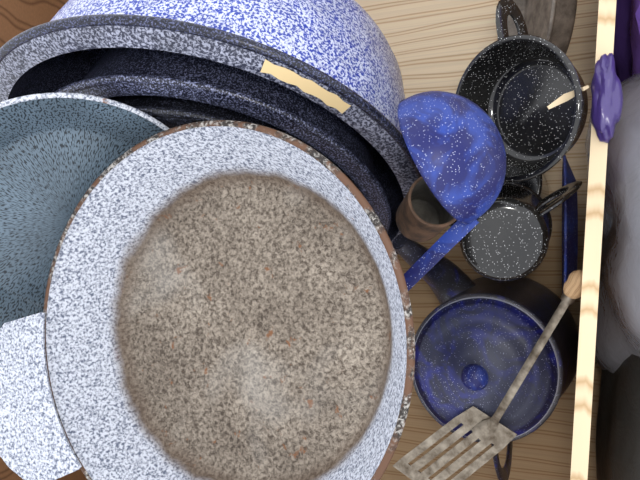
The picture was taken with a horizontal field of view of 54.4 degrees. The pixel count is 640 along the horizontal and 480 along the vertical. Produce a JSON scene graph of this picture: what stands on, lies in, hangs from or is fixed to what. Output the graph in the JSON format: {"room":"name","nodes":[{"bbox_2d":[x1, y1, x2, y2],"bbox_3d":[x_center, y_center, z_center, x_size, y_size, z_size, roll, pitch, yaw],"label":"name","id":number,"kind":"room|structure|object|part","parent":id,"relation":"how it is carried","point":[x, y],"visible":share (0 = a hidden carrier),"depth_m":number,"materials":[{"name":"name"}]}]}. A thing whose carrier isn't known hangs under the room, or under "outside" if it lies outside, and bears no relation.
{"room":"kitchen","nodes":[
{"label":"kitchen","id":0,"kind":"room"},
{"bbox_2d":[0,0,86,479],"bbox_3d":[-0.493,0.011,1.165,0.017,0.360,1.200,3,91,24],"label":"wall","id":1,"kind":"structure","parent":0,"point":[16,16],"depth_m":1.07,"materials":[{"name":"brown wood"}]},
{"bbox_2d":[355,0,601,479],"bbox_3d":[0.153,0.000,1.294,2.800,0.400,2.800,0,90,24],"label":"drawer","id":2,"kind":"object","parent":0,"point":[432,43],"depth_m":1.03,"materials":[{"name":"brown wood"}]},
{"bbox_2d":[0,0,421,254],"bbox_3d":[-0.142,-0.155,0.889,0.610,0.574,0.442,3,91,24],"label":"enamel dishpan","id":3,"kind":"object","parent":2,"relation":"on","point":[333,54],"visible":0.43,"depth_m":0.67,"materials":[{"name":"blue metal"}]},
{"bbox_2d":[53,47,390,233],"bbox_3d":[-0.154,-0.125,0.905,0.505,0.475,0.377,-8,87,24],"label":"enamel dishpan","id":4,"kind":"object","parent":3,"relation":"on","point":[120,71],"visible":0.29,"depth_m":0.71,"materials":[{"name":"metal"}]},
{"bbox_2d":[107,95,358,188],"bbox_3d":[-0.155,-0.096,0.908,0.456,0.426,0.335,-9,86,24],"label":"enamel dishpan","id":5,"kind":"object","parent":4,"relation":"on","point":[172,112],"visible":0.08,"depth_m":0.72,"materials":[{"name":"metal"}]},
{"bbox_2d":[0,92,169,327],"bbox_3d":[-0.286,0.000,0.731,0.228,0.264,0.346,37,104,20],"label":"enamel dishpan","id":6,"kind":"object","parent":5,"relation":"on","point":[54,147],"visible":0.34,"depth_m":0.73,"materials":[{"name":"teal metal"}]},
{"bbox_2d":[0,120,414,479],"bbox_3d":[-0.135,0.093,0.687,0.514,0.109,0.448,14,95,23],"label":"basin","id":7,"kind":"object","parent":6,"relation":"on","point":[222,301],"visible":1,"depth_m":0.71,"materials":[{"name":"grey metal"}]},
{"bbox_2d":[393,233,578,479],"bbox_3d":[0.207,0.151,0.892,0.306,0.290,0.241,37,104,20],"label":"saucepan","id":8,"kind":"object","parent":2,"relation":"on","point":[472,347],"visible":0.84,"depth_m":0.80,"materials":[{"name":"blue metal"}]},
{"bbox_3d":[0.166,0.045,0.904,0.065,0.172,0.125,-36,76,20],"label":"spout","id":9,"kind":"part","parent":8,"relation":"part of","materials":[{"name":"blue metal"}]},
{"bbox_3d":[0.198,0.167,0.779,0.188,0.076,0.188,-36,76,20],"label":"lid","id":10,"kind":"part","parent":8,"relation":"part of","materials":[{"name":"blue metal"}]},
{"bbox_2d":[393,270,582,479],"bbox_3d":[0.215,0.192,0.739,0.082,0.081,0.359,43,106,18],"label":"slotted spatula","id":11,"kind":"object","parent":8,"relation":"on","point":[488,429],"visible":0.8,"depth_m":0.78,"materials":[{"name":"metal"}]},
{"bbox_3d":[0.169,0.270,0.798,0.111,0.002,0.135,31,106,21],"label":"blade","id":12,"kind":"part","parent":11,"relation":"part of","materials":[{"name":"beige metal"}]},
{"bbox_3d":[0.263,0.298,0.884,0.036,0.175,0.069,-36,76,20],"label":"handle","id":13,"kind":"part","parent":8,"relation":"part of","materials":[{"name":"metal"}]},
{"bbox_2d":[449,174,548,226],"bbox_3d":[0.256,-0.072,0.894,0.139,0.248,0.139,0,90,24],"label":"stockpot","id":14,"kind":"object","parent":2,"relation":"on","point":[539,185],"visible":0.07,"depth_m":0.88,"materials":[{"name":"black metal"}]},
{"bbox_2d":[396,177,455,241],"bbox_3d":[0.123,-0.036,0.716,0.090,0.095,0.062,-26,80,22],"label":"cup","id":15,"kind":"object","parent":14,"relation":"on","point":[420,216],"visible":0.84,"depth_m":0.72,"materials":[{"name":"brown ceramic"}]},
{"bbox_2d":[460,180,581,280],"bbox_3d":[0.216,-0.025,0.715,0.112,0.100,0.140,27,101,22],"label":"saucepan","id":16,"kind":"object","parent":14,"relation":"on","point":[509,241],"visible":0.89,"depth_m":0.68,"materials":[{"name":"black metal"}]},
{"bbox_3d":[0.268,-0.050,0.694,0.053,0.066,0.007,-36,91,23],"label":"handle","id":17,"kind":"part","parent":16,"relation":"part of","materials":[{"name":"black metal"}]},
{"bbox_2d":[456,0,587,181],"bbox_3d":[0.201,-0.149,0.667,0.141,0.102,0.178,-39,75,19],"label":"saucepan","id":18,"kind":"object","parent":14,"relation":"on","point":[514,79],"visible":0.73,"depth_m":0.67,"materials":[{"name":"black metal"}]},
{"bbox_2d":[397,91,505,290],"bbox_3d":[0.087,0.008,0.639,0.124,0.141,0.321,28,101,22],"label":"ladle","id":19,"kind":"object","parent":18,"relation":"on","point":[457,149],"visible":0.94,"depth_m":0.57,"materials":[{"name":"blue metal"}]},
{"bbox_3d":[0.080,0.055,0.676,0.236,0.004,0.082,-29,90,27],"label":"handle","id":20,"kind":"part","parent":19,"relation":"part of","materials":[{"name":"blue metal"}]},
{"bbox_2d":[397,91,505,223],"bbox_3d":[0.143,-0.093,0.611,0.066,0.142,0.142,-29,90,27],"label":"bowl","id":21,"kind":"object","parent":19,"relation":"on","point":[457,149],"depth_m":0.57,"materials":[{"name":"metal"}]},
{"bbox_3d":[0.205,-0.233,0.666,0.007,0.058,0.053,-9,90,50],"label":"handle","id":22,"kind":"part","parent":18,"relation":"part of","materials":[{"name":"black metal"}]},
{"bbox_2d":[547,85,588,108],"bbox_3d":[0.245,-0.142,0.615,0.043,0.016,0.008,-28,79,21],"label":"wood","id":23,"kind":"object","parent":18,"relation":"on","point":[565,97],"visible":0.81,"depth_m":0.61,"materials":[{"name":"brown wood"}]},
{"bbox_2d":[497,0,576,53],"bbox_3d":[0.300,-0.320,0.880,0.126,0.206,0.225,7,93,24],"label":"pan","id":24,"kind":"object","parent":2,"relation":"on","point":[553,21],"visible":0.25,"depth_m":0.81,"materials":[{"name":"grey metal"}]},
{"bbox_2d":[562,155,577,293],"bbox_3d":[0.346,-0.011,0.865,0.028,0.214,0.214,0,90,24],"label":"plate","id":25,"kind":"object","parent":2,"relation":"on","point":[570,206],"visible":0.67,"depth_m":0.79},
{"bbox_2d":[585,73,639,372],"bbox_3d":[0.447,0.015,0.715,0.267,0.419,0.437,0,90,24],"label":"plastic bag","id":26,"kind":"object","parent":2,"relation":"on","point":[618,316],"visible":0.66,"depth_m":0.66,"materials":[{"name":"grey plastic"}]},
{"bbox_2d":[596,354,639,479],"bbox_3d":[0.468,0.255,0.755,0.245,0.328,0.553,0,90,24],"label":"plastic bag","id":27,"kind":"object","parent":2,"relation":"on","point":[618,415],"visible":0.66,"depth_m":0.72,"materials":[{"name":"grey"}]},
{"bbox_2d":[613,0,639,81],"bbox_3d":[0.462,-0.290,0.721,0.238,0.394,0.446,0,90,24],"label":"plastic bag","id":28,"kind":"object","parent":2,"relation":"on","point":[626,52],"visible":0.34,"depth_m":0.75,"materials":[{"name":"purple plastic"}]},
{"bbox_2d":[570,0,615,479],"bbox_3d":[0.348,0.011,0.791,0.017,0.360,1.200,3,91,24],"label":"divider","id":29,"kind":"structure","parent":0,"point":[606,10],"depth_m":0.63,"materials":[{"name":"brown wood"}]},
{"bbox_2d":[591,53,622,142],"bbox_3d":[0.279,-0.139,0.606,0.029,0.030,0.088,0,90,24],"label":"plastic bag","id":30,"kind":"object","parent":29,"relation":"on","point":[606,87],"visible":1,"depth_m":0.60,"materials":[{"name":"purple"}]}
]}

